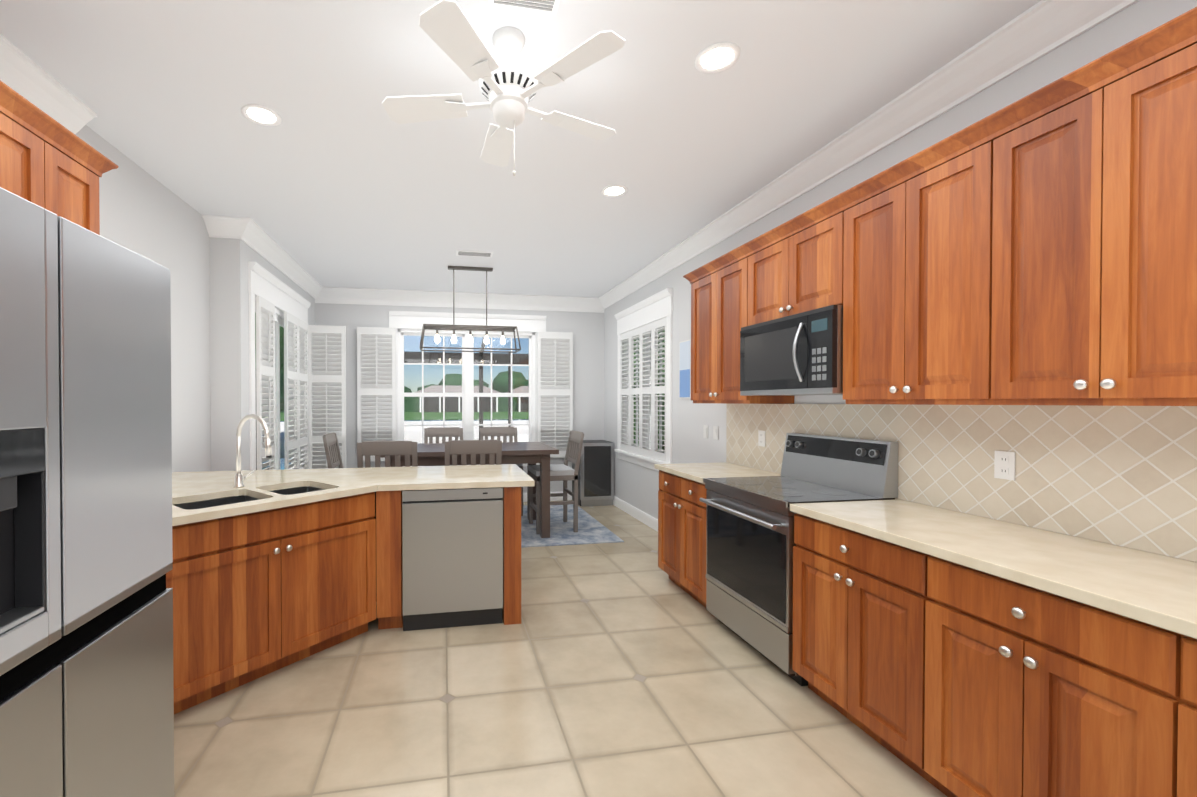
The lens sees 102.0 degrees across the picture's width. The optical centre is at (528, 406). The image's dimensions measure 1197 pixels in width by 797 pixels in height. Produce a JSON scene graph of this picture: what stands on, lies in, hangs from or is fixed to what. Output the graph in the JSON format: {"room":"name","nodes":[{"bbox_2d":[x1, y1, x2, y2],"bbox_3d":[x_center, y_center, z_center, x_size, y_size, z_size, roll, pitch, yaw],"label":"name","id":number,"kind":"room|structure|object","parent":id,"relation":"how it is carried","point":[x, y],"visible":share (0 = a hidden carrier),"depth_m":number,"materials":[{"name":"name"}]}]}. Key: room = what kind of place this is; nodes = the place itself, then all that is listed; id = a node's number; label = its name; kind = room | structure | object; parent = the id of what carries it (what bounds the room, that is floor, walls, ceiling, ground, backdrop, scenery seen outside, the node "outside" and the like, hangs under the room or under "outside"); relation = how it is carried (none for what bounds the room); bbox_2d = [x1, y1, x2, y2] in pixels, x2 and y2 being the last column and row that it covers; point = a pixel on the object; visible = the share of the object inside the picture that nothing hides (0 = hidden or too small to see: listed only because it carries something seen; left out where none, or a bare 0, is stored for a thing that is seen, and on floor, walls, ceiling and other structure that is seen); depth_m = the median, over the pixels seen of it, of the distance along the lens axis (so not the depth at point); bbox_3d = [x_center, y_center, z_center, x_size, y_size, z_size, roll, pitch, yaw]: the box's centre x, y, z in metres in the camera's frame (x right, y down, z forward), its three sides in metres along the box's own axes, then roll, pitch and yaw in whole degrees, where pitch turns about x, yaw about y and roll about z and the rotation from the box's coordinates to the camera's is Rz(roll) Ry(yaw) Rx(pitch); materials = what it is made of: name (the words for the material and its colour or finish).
{"room":"kitchen","nodes":[
{"label":"kitchen","id":0,"kind":"room"},
{"bbox_2d":[75,125,315,471],"bbox_3d":[-2.237,-0.058,2.091,0.370,2.895,8.490,0,1,-10],"label":"wall","id":1,"kind":"structure","parent":0,"point":[145,213],"depth_m":3.71,"materials":[{"name":"white paint"}]},
{"bbox_2d":[0,34,96,133],"bbox_3d":[-1.895,-1.419,0.254,0.127,0.135,4.500,0,1,-10],"label":"crown molding","id":2,"kind":"structure","parent":1,"relation":"attached to","point":[18,71],"depth_m":2.19,"materials":[{"name":"white wood"}]},
{"bbox_2d":[0,80,118,234],"bbox_3d":[-1.963,-0.530,1.732,0.503,1.009,0.616,0,1,-10],"label":"upper cabinet","id":3,"kind":"object","parent":1,"relation":"attached to","point":[49,163],"visible":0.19,"depth_m":1.75,"materials":[{"name":"brown wood"}]},
{"bbox_2d":[228,216,323,299],"bbox_3d":[-2.515,-1.466,5.015,0.147,0.135,2.348,0,1,-10],"label":"crown molding","id":4,"kind":"structure","parent":1,"relation":"attached to","point":[245,229],"depth_m":4.53,"materials":[{"name":"white wood"}]},
{"bbox_2d":[248,261,310,469],"bbox_3d":[-2.601,0.051,5.008,0.191,2.620,1.760,0,1,-10],"label":"door frame","id":5,"kind":"structure","parent":1,"relation":"in","point":[264,283],"depth_m":4.66,"materials":[{"name":"white wood"}]},
{"bbox_2d":[256,296,345,469],"bbox_3d":[-2.345,0.170,5.125,0.445,2.320,1.690,0,1,-10],"label":"shutters","id":6,"kind":"object","parent":1,"relation":"attached to","point":[314,375],"visible":0.75,"depth_m":5.56,"materials":[{"name":"white wood"}]},
{"bbox_2d":[315,303,603,492],"bbox_3d":[-0.927,-0.104,6.705,4.100,2.895,0.140,0,1,-10],"label":"wall","id":7,"kind":"structure","parent":0,"point":[586,329],"depth_m":6.86,"materials":[{"name":"white paint"}]},
{"bbox_2d":[357,327,396,442],"bbox_3d":[-2.004,-0.288,6.382,0.498,1.515,0.087,0,1,-10],"label":"window shutters","id":8,"kind":"object","parent":7,"relation":"attached to","point":[376,389],"depth_m":6.36,"materials":[{"name":"white wood"}]},
{"bbox_2d":[315,287,595,312],"bbox_3d":[-0.902,-1.454,6.559,3.820,0.189,0.127,0,1,-10],"label":"crown molding","id":9,"kind":"structure","parent":7,"relation":"attached to","point":[332,295],"depth_m":6.55,"materials":[{"name":"white wood"}]},
{"bbox_2d":[389,311,546,466],"bbox_3d":[-0.820,-0.218,6.687,2.155,2.125,0.191,0,1,-10],"label":"window","id":10,"kind":"structure","parent":7,"relation":"in","point":[408,323],"depth_m":6.67,"materials":[{"name":"white wood"}]},
{"bbox_2d":[523,491,571,501],"bbox_3d":[-0.844,1.282,6.653,3.958,0.125,0.015,0,1,-10],"label":"baseboard","id":11,"kind":"structure","parent":7,"relation":"attached to","point":[569,497],"depth_m":6.87,"materials":[{"name":"white wood"}]},
{"bbox_2d":[536,332,572,457],"bbox_3d":[0.362,-0.167,6.802,0.520,1.766,0.087,0,1,-10],"label":"window shutters","id":12,"kind":"object","parent":7,"relation":"attached to","point":[554,350],"depth_m":6.79,"materials":[{"name":"white wood"}]},
{"bbox_2d":[0,0,1040,297],"bbox_3d":[-0.231,-1.569,2.502,4.470,0.120,8.630,0,1,-10],"label":"ceiling","id":13,"kind":"structure","parent":0,"point":[336,178],"depth_m":2.47,"materials":[{"name":"white paint"}]},
{"bbox_2d":[241,104,281,125],"bbox_3d":[-1.381,-1.506,2.487,0.184,0.006,0.184,0,1,-10],"label":"recessed light","id":14,"kind":"object","parent":13,"relation":"in","point":[260,115],"visible":1,"depth_m":2.48,"materials":[{"name":"white"}]},
{"bbox_2d":[419,266,520,352],"bbox_3d":[-0.640,-1.078,5.304,1.086,0.917,0.316,0,1,-10],"label":"chandelier","id":15,"kind":"object","parent":13,"relation":"hanging from","point":[469,328],"visible":1,"depth_m":5.29,"materials":[{"name":"brown metal"}]},
{"bbox_2d":[456,250,492,256],"bbox_3d":[-0.538,-1.527,4.804,0.360,0.009,0.160,0,1,-10],"label":"ceiling vent","id":16,"kind":"object","parent":13,"relation":"in","point":[473,253],"visible":0.98,"depth_m":4.78,"materials":[{"name":"white metal"}]},
{"bbox_2d":[382,0,624,175],"bbox_3d":[-0.088,-1.223,2.003,1.021,0.562,0.977,0,1,-10],"label":"ceiling fan","id":17,"kind":"object","parent":13,"relation":"hanging from","point":[512,80],"visible":1,"depth_m":1.89,"materials":[{"name":"white plastic"}]},
{"bbox_2d":[488,0,559,15],"bbox_3d":[-0.012,-1.497,1.755,0.260,0.009,0.130,0,1,-10],"label":"ceiling vent","id":18,"kind":"object","parent":13,"relation":"in","point":[547,7],"visible":1,"depth_m":1.79,"materials":[{"name":"white"}]},
{"bbox_2d":[601,185,627,196],"bbox_3d":[0.604,-1.515,3.377,0.184,0.006,0.184,0,1,-10],"label":"recessed light","id":19,"kind":"object","parent":13,"relation":"in","point":[613,190],"visible":1,"depth_m":3.37,"materials":[{"name":"white"}]},
{"bbox_2d":[695,42,739,73],"bbox_3d":[0.815,-1.502,2.074,0.184,0.006,0.184,0,1,-10],"label":"recessed light","id":20,"kind":"object","parent":13,"relation":"in","point":[717,57],"visible":1,"depth_m":2.07,"materials":[{"name":"white glass"}]},
{"bbox_2d":[174,500,946,796],"bbox_3d":[-0.231,1.445,2.532,4.470,0.120,8.630,0,1,-10],"label":"floor","id":21,"kind":"structure","parent":0,"point":[627,667],"depth_m":2.17,"materials":[{"name":"tile"}]},
{"bbox_2d":[0,187,173,796],"bbox_3d":[-1.478,0.502,0.847,1.090,1.800,0.885,0,1,-10],"label":"refrigerator","id":22,"kind":"object","parent":21,"relation":"on","point":[86,650],"visible":1,"depth_m":1.03,"materials":[{"name":"silver metal"}]},
{"bbox_2d":[166,487,385,713],"bbox_3d":[-1.510,0.946,2.643,1.252,0.876,1.218,0,1,-10],"label":"base cabinet","id":23,"kind":"object","parent":21,"relation":"on","point":[257,595],"depth_m":2.41,"materials":[{"name":"brown wood"}]},
{"bbox_2d":[172,464,534,525],"bbox_3d":[-1.112,0.489,2.514,2.448,0.036,2.240,0,1,-10],"label":"countertop","id":24,"kind":"structure","parent":23,"relation":"on","point":[195,486],"depth_m":2.97,"materials":[{"name":"stone"}]},
{"bbox_2d":[174,486,324,509],"bbox_3d":[-1.479,0.616,2.625,0.416,0.215,0.791,0,1,38],"label":"sink","id":25,"kind":"object","parent":24,"relation":"in","point":[223,501],"depth_m":2.70,"materials":[{"name":"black metal"}]},
{"bbox_2d":[233,414,271,487],"bbox_3d":[-1.586,0.254,2.785,0.250,0.427,0.234,0,1,-10],"label":"faucet","id":26,"kind":"object","parent":24,"relation":"on","point":[240,478],"visible":1,"depth_m":2.78,"materials":[{"name":"silver metal"}]},
{"bbox_2d":[402,487,502,630],"bbox_3d":[-0.514,0.942,3.267,0.614,0.872,0.607,0,1,-10],"label":"dishwasher","id":27,"kind":"object","parent":21,"relation":"on","point":[452,555],"visible":0.9,"depth_m":2.97,"materials":[{"name":"grey metal"}]},
{"bbox_2d":[521,504,623,547],"bbox_3d":[-0.674,1.351,5.464,3.000,0.009,1.820,0,1,-10],"label":"rug","id":28,"kind":"object","parent":21,"relation":"on","point":[591,530],"visible":0.14,"depth_m":5.19,"materials":[{"name":"grey fabric"}]},
{"bbox_2d":[322,432,342,467],"bbox_3d":[-1.820,0.814,5.043,0.531,1.070,0.490,0,1,-10],"label":"chair","id":29,"kind":"object","parent":28,"relation":"on","point":[332,451],"visible":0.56,"depth_m":4.98,"materials":[{"name":"grey wood"}]},
{"bbox_2d":[357,441,417,467],"bbox_3d":[-1.230,0.822,4.293,0.490,1.070,0.531,0,1,-10],"label":"chair","id":30,"kind":"object","parent":28,"relation":"on","point":[377,449],"visible":0.23,"depth_m":4.04,"materials":[{"name":"grey wood"}]},
{"bbox_2d":[424,427,462,465],"bbox_3d":[-1.048,0.805,5.962,0.490,1.070,0.531,0,1,-10],"label":"chair","id":31,"kind":"object","parent":28,"relation":"on","point":[443,432],"visible":0.1,"depth_m":6.18,"materials":[{"name":"grey wood"}]},
{"bbox_2d":[380,442,558,537],"bbox_3d":[-0.652,0.890,5.220,1.780,0.914,1.000,0,1,-10],"label":"dining table","id":32,"kind":"object","parent":28,"relation":"on","point":[527,453],"visible":0.48,"depth_m":4.93,"materials":[{"name":"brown wood"}]},
{"bbox_2d":[445,440,501,465],"bbox_3d":[-0.517,0.821,4.399,0.490,1.070,0.531,0,1,-10],"label":"chair","id":33,"kind":"object","parent":28,"relation":"on","point":[464,448],"visible":0.33,"depth_m":4.15,"materials":[{"name":"grey wood"}]},
{"bbox_2d":[480,427,522,515],"bbox_3d":[-0.349,0.804,6.086,0.490,1.070,0.531,0,1,-10],"label":"chair","id":34,"kind":"object","parent":28,"relation":"on","point":[498,432],"visible":0.25,"depth_m":6.30,"materials":[{"name":"grey wood"}]},
{"bbox_2d":[528,430,583,533],"bbox_3d":[0.299,0.811,5.357,0.531,1.070,0.490,0,1,-10],"label":"chair","id":35,"kind":"object","parent":28,"relation":"on","point":[564,473],"visible":1,"depth_m":5.17,"materials":[{"name":"grey wood"}]},
{"bbox_2d":[572,440,613,505],"bbox_3d":[0.901,0.914,6.702,0.465,0.860,0.503,0,1,-10],"label":"wine cooler","id":36,"kind":"object","parent":21,"relation":"on","point":[596,477],"visible":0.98,"depth_m":6.51,"materials":[{"name":"black plastic"}]},
{"bbox_2d":[658,470,707,606],"bbox_3d":[1.401,0.937,3.525,0.624,0.876,0.738,0,1,-10],"label":"base cabinet","id":37,"kind":"object","parent":21,"relation":"on","point":[681,514],"depth_m":3.43,"materials":[{"name":"brown wood"}]},
{"bbox_2d":[654,462,1196,638],"bbox_3d":[1.620,0.492,2.230,0.643,0.036,3.391,0,1,-10],"label":"countertop","id":38,"kind":"structure","parent":37,"relation":"on","point":[1157,590],"depth_m":1.57,"materials":[{"name":"stone"}]},
{"bbox_2d":[699,433,897,685],"bbox_3d":[1.485,0.780,2.774,0.691,1.205,0.756,0,1,-10],"label":"range","id":39,"kind":"object","parent":21,"relation":"on","point":[750,544],"visible":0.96,"depth_m":2.65,"materials":[{"name":"silver metal"}]},
{"bbox_2d":[792,513,901,757],"bbox_3d":[1.661,0.952,2.054,0.624,0.876,0.716,0,1,-10],"label":"base cabinet","id":40,"kind":"object","parent":21,"relation":"on","point":[847,584],"depth_m":2.02,"materials":[{"name":"brown wood"}]},
{"bbox_2d":[898,546,1125,796],"bbox_3d":[1.765,0.958,1.470,0.624,0.876,0.717,0,1,-10],"label":"base cabinet","id":41,"kind":"object","parent":21,"relation":"on","point":[948,678],"depth_m":1.46,"materials":[{"name":"brown wood"}]},
{"bbox_2d":[1122,617,1196,796],"bbox_3d":[1.863,0.963,0.913,0.624,0.876,0.662,0,1,-10],"label":"base cabinet","id":42,"kind":"object","parent":21,"relation":"on","point":[1159,707],"depth_m":1.15,"materials":[{"name":"brown wood"}]},
{"bbox_2d":[604,0,1196,518],"bbox_3d":[1.901,-0.066,2.895,0.140,2.895,8.630,0,1,-10],"label":"wall","id":43,"kind":"structure","parent":0,"point":[636,486],"depth_m":3.22,"materials":[{"name":"white paint"}]},
{"bbox_2d":[613,496,657,531],"bbox_3d":[1.367,1.294,5.469,0.015,0.125,3.060,0,1,-10],"label":"baseboard","id":44,"kind":"structure","parent":43,"relation":"attached to","point":[641,516],"depth_m":5.79,"materials":[{"name":"white wood"}]},
{"bbox_2d":[614,288,672,470],"bbox_3d":[1.374,-0.261,5.666,0.191,1.910,1.555,0,1,-10],"label":"window","id":45,"kind":"structure","parent":43,"relation":"in","point":[655,307],"depth_m":5.53,"materials":[{"name":"white wood"}]},
{"bbox_2d":[620,317,666,461],"bbox_3d":[1.330,-0.186,5.659,0.078,1.512,1.331,0,1,-10],"label":"window shutters","id":46,"kind":"object","parent":45,"relation":"attached to","point":[642,390],"visible":0.92,"depth_m":5.61,"materials":[{"name":"white wood"}]},
{"bbox_2d":[679,339,690,397],"bbox_3d":[1.513,-0.358,4.631,0.014,0.555,0.220,0,1,-10],"label":"picture frame","id":47,"kind":"object","parent":43,"relation":"attached to","point":[684,369],"visible":0.88,"depth_m":4.61,"materials":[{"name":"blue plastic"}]},
{"bbox_2d":[703,425,707,437],"bbox_3d":[1.577,0.222,4.277,0.011,0.115,0.072,0,1,-10],"label":"light switch","id":48,"kind":"object","parent":43,"relation":"attached to","point":[705,431],"visible":1,"depth_m":4.27,"materials":[{"name":"white plastic"}]},
{"bbox_2d":[713,426,717,439],"bbox_3d":[1.605,0.224,4.120,0.011,0.115,0.072,0,1,-10],"label":"light switch","id":49,"kind":"object","parent":43,"relation":"attached to","point":[715,432],"visible":1,"depth_m":4.12,"materials":[{"name":"white plastic"}]},
{"bbox_2d":[687,247,793,402],"bbox_3d":[1.538,-0.548,3.526,0.348,1.008,0.730,0,1,-10],"label":"upper cabinet","id":50,"kind":"object","parent":43,"relation":"attached to","point":[716,286],"depth_m":3.46,"materials":[{"name":"brown wood"}]},
{"bbox_2d":[743,195,838,326],"bbox_3d":[1.668,-0.781,2.790,0.348,0.528,0.759,0,1,-10],"label":"upper cabinet","id":51,"kind":"object","parent":43,"relation":"attached to","point":[792,269],"depth_m":2.71,"materials":[{"name":"brown wood"}]},
{"bbox_2d":[740,305,842,395],"bbox_3d":[1.612,-0.290,2.785,0.460,0.441,0.752,0,1,-10],"label":"over-the-range microwave","id":52,"kind":"object","parent":51,"relation":"attached to","point":[799,354],"visible":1,"depth_m":2.63,"materials":[{"name":"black metal"}]},
{"bbox_2d":[596,0,1138,312],"bbox_3d":[1.769,-1.418,2.857,0.127,0.189,8.349,0,1,-10],"label":"crown molding","id":53,"kind":"structure","parent":43,"relation":"attached to","point":[1038,30],"depth_m":2.33,"materials":[{"name":"white wood"}]},
{"bbox_2d":[839,127,966,402],"bbox_3d":[1.796,-0.534,2.065,0.348,1.008,0.719,0,1,-10],"label":"upper cabinet","id":54,"kind":"object","parent":43,"relation":"attached to","point":[903,230],"depth_m":2.05,"materials":[{"name":"brown wood"}]},
{"bbox_2d":[726,404,1196,561],"bbox_3d":[1.930,0.232,2.283,0.012,0.482,3.391,0,1,-10],"label":"backsplash","id":55,"kind":"structure","parent":43,"relation":"attached to","point":[1124,476],"depth_m":1.88,"materials":[{"name":"tile"}]},
{"bbox_2d":[758,430,764,446],"bbox_3d":[1.702,0.232,3.506,0.008,0.115,0.072,0,1,-10],"label":"electrical outlet","id":56,"kind":"object","parent":55,"relation":"attached to","point":[761,437],"visible":1,"depth_m":3.51,"materials":[{"name":"white plastic"}]},
{"bbox_2d":[994,451,1014,480],"bbox_3d":[1.971,0.243,1.989,0.008,0.115,0.072,0,1,-10],"label":"electrical outlet","id":57,"kind":"object","parent":55,"relation":"attached to","point":[1004,464],"visible":1,"depth_m":1.99,"materials":[{"name":"white plastic"}]},
{"bbox_2d":[963,7,1196,402],"bbox_3d":[1.900,-0.528,1.479,0.348,1.008,0.717,0,1,-10],"label":"upper cabinet","id":58,"kind":"object","parent":43,"relation":"attached to","point":[1038,247],"depth_m":1.47,"materials":[{"name":"brown wood"}]},
{"label":"outside","id":59,"kind":"structure","parent":0,"visible":0},
{"bbox_2d":[255,313,664,469],"bbox_3d":[-7.642,-2.617,100.125,340.000,9.424,320.000,0,1,-10],"label":"outdoor scenery","id":60,"kind":"object","parent":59,"point":[434,407],"depth_m":37.08,"materials":[{"name":"green"}]}
]}

